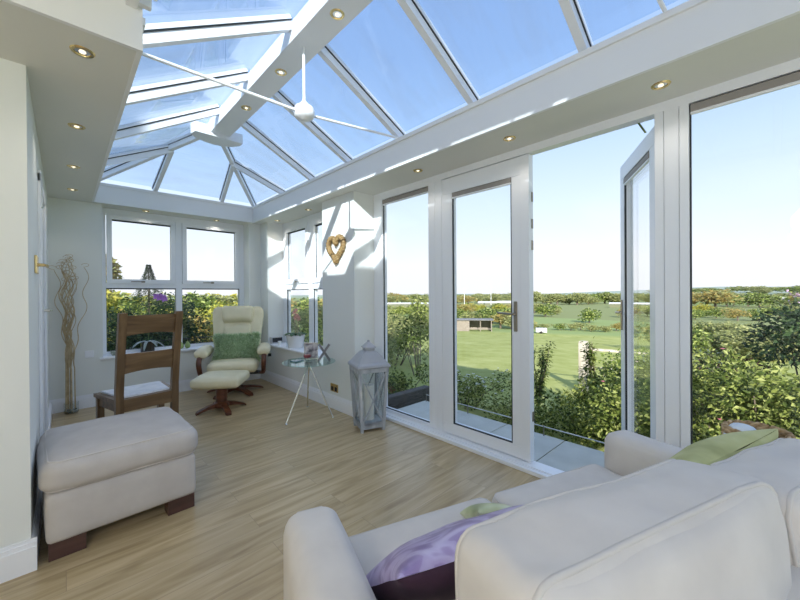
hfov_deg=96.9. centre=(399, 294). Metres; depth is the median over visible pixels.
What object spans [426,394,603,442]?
edging
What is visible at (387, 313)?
bush
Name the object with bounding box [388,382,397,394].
bush
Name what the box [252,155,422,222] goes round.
trim
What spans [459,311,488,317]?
tree
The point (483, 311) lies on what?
tree
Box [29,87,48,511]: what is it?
wall
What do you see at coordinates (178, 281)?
window
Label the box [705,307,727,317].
tree
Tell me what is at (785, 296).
tree
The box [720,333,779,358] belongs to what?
tree
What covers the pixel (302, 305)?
tree
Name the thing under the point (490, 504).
cushion
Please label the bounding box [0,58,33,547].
wall
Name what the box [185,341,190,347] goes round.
pear ornament
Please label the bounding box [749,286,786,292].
tree
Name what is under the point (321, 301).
tree
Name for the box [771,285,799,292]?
tree
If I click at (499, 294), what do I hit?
tree
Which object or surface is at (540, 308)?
tree
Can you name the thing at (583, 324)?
tree
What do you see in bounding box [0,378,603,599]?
floor
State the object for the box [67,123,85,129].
recessed light
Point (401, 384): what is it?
bush
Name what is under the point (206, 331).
bush
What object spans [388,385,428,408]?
planter
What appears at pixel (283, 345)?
windowsill
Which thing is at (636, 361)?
rose bush
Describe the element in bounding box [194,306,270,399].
recliner armchair
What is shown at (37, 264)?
door handle
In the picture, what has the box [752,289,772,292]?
tree
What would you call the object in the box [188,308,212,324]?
tree
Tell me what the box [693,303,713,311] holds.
tree
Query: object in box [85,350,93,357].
wall plate
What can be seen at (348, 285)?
wall
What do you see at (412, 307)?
tree
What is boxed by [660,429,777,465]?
cushion
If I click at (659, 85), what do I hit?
recessed light
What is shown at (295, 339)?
potted orchid
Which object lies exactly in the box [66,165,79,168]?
recessed light
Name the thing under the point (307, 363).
side table
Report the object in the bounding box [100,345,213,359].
trim
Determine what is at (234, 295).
tree
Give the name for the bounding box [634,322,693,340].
tree
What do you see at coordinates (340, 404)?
baseboard
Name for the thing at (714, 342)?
tree
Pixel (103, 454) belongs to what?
cushion
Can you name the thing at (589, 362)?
birch
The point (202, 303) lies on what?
tree
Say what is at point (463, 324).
shelter
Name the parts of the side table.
leg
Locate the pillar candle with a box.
[363,383,373,419]
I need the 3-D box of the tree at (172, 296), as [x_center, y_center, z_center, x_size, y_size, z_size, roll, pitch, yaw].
[-38.473,2.572,62.535,7.936,6.394,12.082,0,0,26]
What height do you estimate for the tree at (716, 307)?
2.475 m
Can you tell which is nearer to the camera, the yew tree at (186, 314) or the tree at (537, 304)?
the yew tree at (186, 314)
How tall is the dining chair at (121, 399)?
1.165 m
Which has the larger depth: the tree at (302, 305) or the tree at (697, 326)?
the tree at (302, 305)
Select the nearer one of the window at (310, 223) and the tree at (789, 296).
the window at (310, 223)
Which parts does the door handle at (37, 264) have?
plate, lever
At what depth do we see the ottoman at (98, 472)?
1.93 m
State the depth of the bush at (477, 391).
5.15 m
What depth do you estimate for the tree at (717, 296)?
139.50 m
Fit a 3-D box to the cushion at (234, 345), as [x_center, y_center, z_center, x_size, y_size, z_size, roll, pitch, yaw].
[-2.197,0.713,4.774,0.645,0.446,0.374,0,0,-18]
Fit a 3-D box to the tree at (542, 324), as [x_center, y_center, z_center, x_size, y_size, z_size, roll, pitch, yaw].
[17.083,3.761,41.405,1.741,0.982,1.143,0,0,-4]
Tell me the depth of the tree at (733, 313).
58.03 m
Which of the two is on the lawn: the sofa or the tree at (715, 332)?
the tree at (715, 332)
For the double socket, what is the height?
0.090 m
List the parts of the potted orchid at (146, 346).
pot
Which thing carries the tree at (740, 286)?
on the lawn
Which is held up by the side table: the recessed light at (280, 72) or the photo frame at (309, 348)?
the photo frame at (309, 348)
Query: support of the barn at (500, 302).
on the lawn
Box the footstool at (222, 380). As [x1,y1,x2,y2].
[190,370,249,415]
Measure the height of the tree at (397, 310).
2.022 m
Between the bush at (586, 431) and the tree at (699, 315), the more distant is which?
the tree at (699, 315)
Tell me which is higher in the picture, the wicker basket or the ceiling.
the ceiling
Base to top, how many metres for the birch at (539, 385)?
1.082 m
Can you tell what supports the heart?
hanging from the wall at (348, 285)
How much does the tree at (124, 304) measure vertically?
4.706 m
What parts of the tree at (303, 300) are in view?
crown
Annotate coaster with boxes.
[290,359,303,362]
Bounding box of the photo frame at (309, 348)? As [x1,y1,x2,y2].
[304,342,317,358]
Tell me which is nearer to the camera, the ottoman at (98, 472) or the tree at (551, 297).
the ottoman at (98, 472)
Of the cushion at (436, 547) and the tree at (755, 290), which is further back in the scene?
the tree at (755, 290)
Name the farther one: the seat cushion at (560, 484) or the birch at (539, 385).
the birch at (539, 385)
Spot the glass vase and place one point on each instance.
(75, 410)
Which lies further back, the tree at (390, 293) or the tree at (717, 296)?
the tree at (390, 293)
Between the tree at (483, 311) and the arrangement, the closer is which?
the arrangement
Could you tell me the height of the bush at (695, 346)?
1.311 m
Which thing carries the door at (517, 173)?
attached to the window at (672, 118)
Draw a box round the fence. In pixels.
[578,341,647,390]
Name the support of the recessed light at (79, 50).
in the ceiling
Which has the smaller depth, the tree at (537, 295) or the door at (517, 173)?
the door at (517, 173)
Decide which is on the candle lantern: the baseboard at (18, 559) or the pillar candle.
the pillar candle
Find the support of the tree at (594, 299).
on the lawn
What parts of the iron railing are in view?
rail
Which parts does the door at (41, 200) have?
architrave, handle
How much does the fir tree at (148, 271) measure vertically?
3.711 m
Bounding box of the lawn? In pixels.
[109,287,799,450]
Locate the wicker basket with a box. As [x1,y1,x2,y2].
[721,419,796,439]
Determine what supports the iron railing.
on the lawn
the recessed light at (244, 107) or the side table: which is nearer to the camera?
the recessed light at (244, 107)
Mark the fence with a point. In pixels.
(580, 344)
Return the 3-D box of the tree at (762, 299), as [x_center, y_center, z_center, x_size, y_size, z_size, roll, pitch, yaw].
[139.591,2.162,137.780,11.998,7.909,14.565,0,0,-4]
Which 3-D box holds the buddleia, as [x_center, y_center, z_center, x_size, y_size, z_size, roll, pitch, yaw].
[5.091,0.588,4.152,0.718,1.628,0.587,0,0,-19]
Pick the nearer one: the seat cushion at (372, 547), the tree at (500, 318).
the seat cushion at (372, 547)
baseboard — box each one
[0,400,51,583]
[50,369,260,413]
[261,370,363,416]
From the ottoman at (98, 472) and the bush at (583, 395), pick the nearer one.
the ottoman at (98, 472)
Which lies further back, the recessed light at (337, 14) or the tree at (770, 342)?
the tree at (770, 342)
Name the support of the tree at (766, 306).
on the lawn
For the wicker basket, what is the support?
on the floor
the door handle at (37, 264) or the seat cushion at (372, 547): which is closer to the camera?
the seat cushion at (372, 547)
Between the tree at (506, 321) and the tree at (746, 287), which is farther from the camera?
the tree at (746, 287)
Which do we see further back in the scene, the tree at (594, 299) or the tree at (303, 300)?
the tree at (594, 299)
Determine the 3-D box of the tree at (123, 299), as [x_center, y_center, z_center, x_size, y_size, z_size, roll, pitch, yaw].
[-47.050,2.570,56.692,8.862,6.572,10.758,-1,0,-40]
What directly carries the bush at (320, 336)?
on the lawn
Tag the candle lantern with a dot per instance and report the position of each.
(367, 360)
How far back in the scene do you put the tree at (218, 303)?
37.86 m
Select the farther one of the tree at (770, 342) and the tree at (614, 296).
the tree at (614, 296)
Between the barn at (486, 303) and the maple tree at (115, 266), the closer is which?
the maple tree at (115, 266)
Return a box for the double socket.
[330,383,337,392]
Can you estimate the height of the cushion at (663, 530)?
0.502 m
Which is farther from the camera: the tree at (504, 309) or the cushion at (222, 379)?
the tree at (504, 309)
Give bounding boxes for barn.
[387,302,428,306]
[478,301,498,305]
[499,301,510,304]
[609,302,649,307]
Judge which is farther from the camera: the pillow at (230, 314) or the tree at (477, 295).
the tree at (477, 295)
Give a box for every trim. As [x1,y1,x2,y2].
[2,0,799,222]
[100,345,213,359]
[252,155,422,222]
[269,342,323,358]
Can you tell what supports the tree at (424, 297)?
on the lawn
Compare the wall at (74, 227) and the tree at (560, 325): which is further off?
the tree at (560, 325)
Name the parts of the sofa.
arm, arm, frame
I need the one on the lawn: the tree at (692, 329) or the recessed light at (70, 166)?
the tree at (692, 329)
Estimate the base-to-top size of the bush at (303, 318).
1.820 m
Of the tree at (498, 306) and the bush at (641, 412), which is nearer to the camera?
the bush at (641, 412)
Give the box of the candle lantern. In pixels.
[348,340,390,433]
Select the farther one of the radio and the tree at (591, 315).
the tree at (591, 315)
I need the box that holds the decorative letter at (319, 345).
[317,343,330,361]
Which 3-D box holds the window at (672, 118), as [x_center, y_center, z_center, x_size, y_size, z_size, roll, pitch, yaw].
[1.027,0.088,2.595,0.242,2.390,3.750,-1,0,-44]
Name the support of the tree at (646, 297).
on the lawn
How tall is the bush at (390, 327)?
1.673 m
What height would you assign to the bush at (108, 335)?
1.413 m
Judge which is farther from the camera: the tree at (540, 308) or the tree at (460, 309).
the tree at (540, 308)
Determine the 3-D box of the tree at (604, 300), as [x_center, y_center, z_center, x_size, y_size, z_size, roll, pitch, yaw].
[129.859,2.165,226.273,17.609,9.562,14.506,0,0,-12]
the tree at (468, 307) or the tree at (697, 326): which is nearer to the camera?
the tree at (697, 326)
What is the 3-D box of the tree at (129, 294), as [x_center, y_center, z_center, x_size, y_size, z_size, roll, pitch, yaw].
[-48.535,2.698,62.102,10.560,6.561,10.873,0,0,-12]
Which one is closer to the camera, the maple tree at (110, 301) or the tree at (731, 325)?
the maple tree at (110, 301)
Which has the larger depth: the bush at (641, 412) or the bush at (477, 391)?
the bush at (477, 391)
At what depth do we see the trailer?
37.30 m
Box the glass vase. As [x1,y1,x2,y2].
[64,401,78,412]
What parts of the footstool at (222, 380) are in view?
leg, leg, leg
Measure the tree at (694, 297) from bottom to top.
7.476 m
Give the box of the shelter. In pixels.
[457,318,493,330]
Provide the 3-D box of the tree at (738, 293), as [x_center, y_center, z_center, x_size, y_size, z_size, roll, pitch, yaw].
[156.758,2.534,158.198,14.148,7.389,14.377,-1,0,-45]
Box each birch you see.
[534,341,555,406]
[578,336,608,394]
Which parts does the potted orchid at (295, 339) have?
pot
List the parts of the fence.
post, rail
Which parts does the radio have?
panel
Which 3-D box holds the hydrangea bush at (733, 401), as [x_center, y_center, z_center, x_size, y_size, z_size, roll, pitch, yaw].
[3.291,1.184,3.080,1.563,1.383,2.106,-1,0,-37]
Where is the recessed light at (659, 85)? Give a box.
[651,80,670,89]
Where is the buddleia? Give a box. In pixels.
[786,289,799,303]
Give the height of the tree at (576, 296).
8.203 m
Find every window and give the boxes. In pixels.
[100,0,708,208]
[102,208,243,354]
[283,211,322,349]
[373,57,799,478]
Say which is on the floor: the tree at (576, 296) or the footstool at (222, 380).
the footstool at (222, 380)
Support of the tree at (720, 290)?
on the lawn
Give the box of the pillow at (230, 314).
[222,306,253,322]
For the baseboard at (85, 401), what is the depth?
4.10 m
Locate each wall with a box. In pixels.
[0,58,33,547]
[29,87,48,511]
[47,197,260,399]
[260,191,374,401]
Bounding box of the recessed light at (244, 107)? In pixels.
[241,105,251,110]
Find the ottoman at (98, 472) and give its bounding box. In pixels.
[36,406,197,561]
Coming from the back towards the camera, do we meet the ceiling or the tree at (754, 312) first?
the tree at (754, 312)
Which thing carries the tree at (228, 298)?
on the lawn
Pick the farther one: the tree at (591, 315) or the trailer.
the tree at (591, 315)
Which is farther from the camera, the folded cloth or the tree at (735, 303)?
the tree at (735, 303)
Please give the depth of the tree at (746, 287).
1132.37 m
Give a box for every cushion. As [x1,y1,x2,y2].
[36,406,197,492]
[190,370,249,389]
[211,331,261,361]
[348,499,486,586]
[366,505,523,599]
[457,461,792,599]
[461,500,515,517]
[493,464,620,505]
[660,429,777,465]
[707,439,799,565]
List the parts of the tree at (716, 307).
crown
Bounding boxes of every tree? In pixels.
[106,257,124,331]
[107,264,174,330]
[107,289,122,342]
[107,292,209,350]
[114,291,137,306]
[117,301,169,313]
[120,293,150,308]
[147,293,207,308]
[172,291,225,313]
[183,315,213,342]
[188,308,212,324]
[199,293,237,308]
[201,304,237,339]
[207,301,299,326]
[209,300,237,310]
[225,293,237,305]
[292,302,322,320]
[294,297,319,316]
[300,298,322,318]
[387,292,408,302]
[387,295,403,302]
[390,294,428,376]
[391,308,402,314]
[396,306,411,313]
[406,296,428,302]
[457,295,477,302]
[457,304,476,312]
[457,308,463,317]
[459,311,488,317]
[474,294,492,301]
[475,307,493,317]
[480,294,505,300]
[489,311,510,327]
[490,293,510,297]
[491,308,510,318]
[492,304,506,310]
[497,315,510,328]
[502,295,510,300]
[533,291,543,301]
[533,303,541,312]
[535,303,555,316]
[539,323,553,327]
[544,293,569,303]
[551,308,562,313]
[553,323,564,329]
[555,295,584,303]
[563,323,579,330]
[566,292,591,304]
[575,297,599,303]
[575,322,588,329]
[577,307,601,322]
[581,325,599,331]
[592,292,616,303]
[595,292,620,301]
[599,326,612,331]
[610,322,620,330]
[634,293,647,302]
[634,293,649,302]
[634,307,640,314]
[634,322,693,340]
[637,307,649,315]
[692,288,705,291]
[692,292,705,304]
[692,309,704,319]
[692,320,739,328]
[692,324,717,332]
[692,328,714,352]
[692,329,724,349]
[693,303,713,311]
[694,290,732,306]
[696,289,744,306]
[699,331,745,354]
[700,321,733,333]
[703,337,722,352]
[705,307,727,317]
[710,306,733,315]
[716,325,770,356]
[719,322,760,331]
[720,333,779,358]
[721,294,747,305]
[721,308,751,320]
[725,286,748,290]
[728,307,745,312]
[732,293,771,305]
[733,286,764,291]
[738,291,787,306]
[746,308,769,319]
[747,339,799,361]
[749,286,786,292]
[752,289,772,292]
[757,305,780,311]
[764,305,794,317]
[767,297,798,305]
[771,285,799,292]
[782,291,799,304]
[787,293,799,300]
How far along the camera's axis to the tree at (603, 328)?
38.99 m
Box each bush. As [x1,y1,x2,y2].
[107,327,172,350]
[150,320,211,346]
[291,304,322,333]
[299,317,322,345]
[387,309,428,368]
[387,313,412,358]
[388,362,428,393]
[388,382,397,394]
[424,369,511,409]
[484,395,557,435]
[538,387,620,451]
[557,359,620,419]
[584,369,723,443]
[596,344,649,391]
[634,343,799,440]
[639,346,731,413]
[694,348,770,424]
[741,296,799,382]
[757,377,799,440]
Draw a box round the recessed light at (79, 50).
[69,45,94,58]
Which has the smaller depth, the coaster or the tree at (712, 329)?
the coaster
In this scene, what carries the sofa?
on the floor
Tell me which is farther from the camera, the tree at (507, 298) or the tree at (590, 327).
the tree at (507, 298)
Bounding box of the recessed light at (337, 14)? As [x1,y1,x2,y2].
[330,8,344,19]
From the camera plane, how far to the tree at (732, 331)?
18.56 m
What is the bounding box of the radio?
[270,336,282,343]
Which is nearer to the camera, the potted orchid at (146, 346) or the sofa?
the sofa
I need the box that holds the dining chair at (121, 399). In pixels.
[93,311,182,417]
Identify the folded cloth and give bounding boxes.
[721,422,757,435]
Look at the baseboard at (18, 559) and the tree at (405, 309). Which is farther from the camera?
the tree at (405, 309)
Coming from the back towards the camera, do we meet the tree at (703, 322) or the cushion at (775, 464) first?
the tree at (703, 322)
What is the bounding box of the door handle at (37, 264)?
[34,255,48,273]
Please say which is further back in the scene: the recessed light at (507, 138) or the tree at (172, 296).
the tree at (172, 296)
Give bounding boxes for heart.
[326,231,345,264]
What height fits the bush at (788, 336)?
2.038 m
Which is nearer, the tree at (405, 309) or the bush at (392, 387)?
the bush at (392, 387)
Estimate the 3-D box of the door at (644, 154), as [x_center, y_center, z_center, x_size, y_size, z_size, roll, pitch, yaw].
[1.657,0.107,2.488,0.123,2.255,0.765,0,0,18]
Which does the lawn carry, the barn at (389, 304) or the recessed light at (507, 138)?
the barn at (389, 304)
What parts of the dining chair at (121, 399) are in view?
leg, post, seat, rail, post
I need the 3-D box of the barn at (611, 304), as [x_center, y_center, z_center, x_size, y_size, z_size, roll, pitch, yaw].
[88.307,4.319,133.463,16.400,2.950,6.400,0,0,33]
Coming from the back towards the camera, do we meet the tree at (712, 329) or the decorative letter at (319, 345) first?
the tree at (712, 329)
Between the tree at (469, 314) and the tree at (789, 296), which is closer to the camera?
the tree at (469, 314)
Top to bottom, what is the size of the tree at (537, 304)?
3.215 m
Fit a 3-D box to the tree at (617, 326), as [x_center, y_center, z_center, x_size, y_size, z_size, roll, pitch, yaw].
[24.616,3.678,40.257,1.804,1.179,1.645,0,0,0]
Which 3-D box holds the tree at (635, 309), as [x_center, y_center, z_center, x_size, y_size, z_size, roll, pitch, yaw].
[48.165,3.570,73.366,3.116,2.234,3.439,0,0,45]
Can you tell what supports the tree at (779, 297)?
on the lawn
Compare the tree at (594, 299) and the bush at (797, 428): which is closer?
the bush at (797, 428)
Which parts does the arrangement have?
stem, stem, stem, stem, stem, stem, stem, stem, stem, stem, stem, stem, stem, stem, stem, stem, stem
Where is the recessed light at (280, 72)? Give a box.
[275,69,286,75]
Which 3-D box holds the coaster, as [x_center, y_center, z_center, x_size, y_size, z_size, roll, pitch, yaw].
[-1.100,0.703,3.780,0.090,0.012,0.120,0,0,26]
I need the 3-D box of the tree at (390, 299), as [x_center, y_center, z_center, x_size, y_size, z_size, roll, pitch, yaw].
[-4.685,3.277,194.396,13.347,6.860,13.135,0,0,-12]
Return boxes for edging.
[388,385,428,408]
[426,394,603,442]
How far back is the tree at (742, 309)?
75.12 m
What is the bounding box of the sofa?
[283,430,799,599]
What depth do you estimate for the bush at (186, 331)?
7.29 m
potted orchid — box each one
[133,293,167,351]
[284,308,305,348]
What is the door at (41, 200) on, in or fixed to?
in the wall at (35, 157)
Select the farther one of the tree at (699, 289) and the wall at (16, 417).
the tree at (699, 289)
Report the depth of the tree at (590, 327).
39.56 m
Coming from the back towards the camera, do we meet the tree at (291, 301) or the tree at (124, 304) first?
the tree at (124, 304)
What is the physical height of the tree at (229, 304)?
2.634 m
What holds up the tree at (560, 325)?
on the lawn
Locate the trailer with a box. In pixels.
[535,328,546,333]
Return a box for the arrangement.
[48,254,88,413]
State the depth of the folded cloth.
1.51 m
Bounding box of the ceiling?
[0,0,799,224]
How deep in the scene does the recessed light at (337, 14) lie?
2.12 m
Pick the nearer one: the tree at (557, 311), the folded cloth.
the folded cloth
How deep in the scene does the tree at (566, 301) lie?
198.83 m
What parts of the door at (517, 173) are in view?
blind rail, lever, handle plate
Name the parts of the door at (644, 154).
handle plate, blind rail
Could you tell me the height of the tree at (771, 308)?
2.963 m
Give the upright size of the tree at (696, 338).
1.694 m
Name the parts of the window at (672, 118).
blind rail, blind rail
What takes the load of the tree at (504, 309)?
on the lawn
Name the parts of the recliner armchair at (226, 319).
wooden arm, leg, seat, lumbar panel, backrest, leg, leg, wooden arm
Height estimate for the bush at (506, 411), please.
0.641 m
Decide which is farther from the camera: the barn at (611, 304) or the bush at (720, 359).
the barn at (611, 304)
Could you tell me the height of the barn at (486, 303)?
3.160 m
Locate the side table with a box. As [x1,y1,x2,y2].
[285,360,335,424]
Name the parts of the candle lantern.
corner post, rail, rail, corner post, rail, rail, corner post, corner post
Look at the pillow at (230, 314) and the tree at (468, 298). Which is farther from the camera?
the tree at (468, 298)
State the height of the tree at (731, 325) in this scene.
2.006 m
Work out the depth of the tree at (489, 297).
206.55 m
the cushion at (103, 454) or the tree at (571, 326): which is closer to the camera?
the cushion at (103, 454)
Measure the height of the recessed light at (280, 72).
0.008 m
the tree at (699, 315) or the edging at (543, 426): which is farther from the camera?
the tree at (699, 315)
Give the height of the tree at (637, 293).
8.865 m
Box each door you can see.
[37,170,52,436]
[442,154,533,461]
[615,127,655,439]
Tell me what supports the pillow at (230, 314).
on the recliner armchair at (226, 319)
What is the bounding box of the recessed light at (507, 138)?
[503,136,515,141]
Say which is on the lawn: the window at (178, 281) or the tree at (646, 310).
the tree at (646, 310)
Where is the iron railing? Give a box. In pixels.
[160,336,211,345]
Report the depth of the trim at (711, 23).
1.89 m
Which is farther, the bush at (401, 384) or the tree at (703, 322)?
the tree at (703, 322)

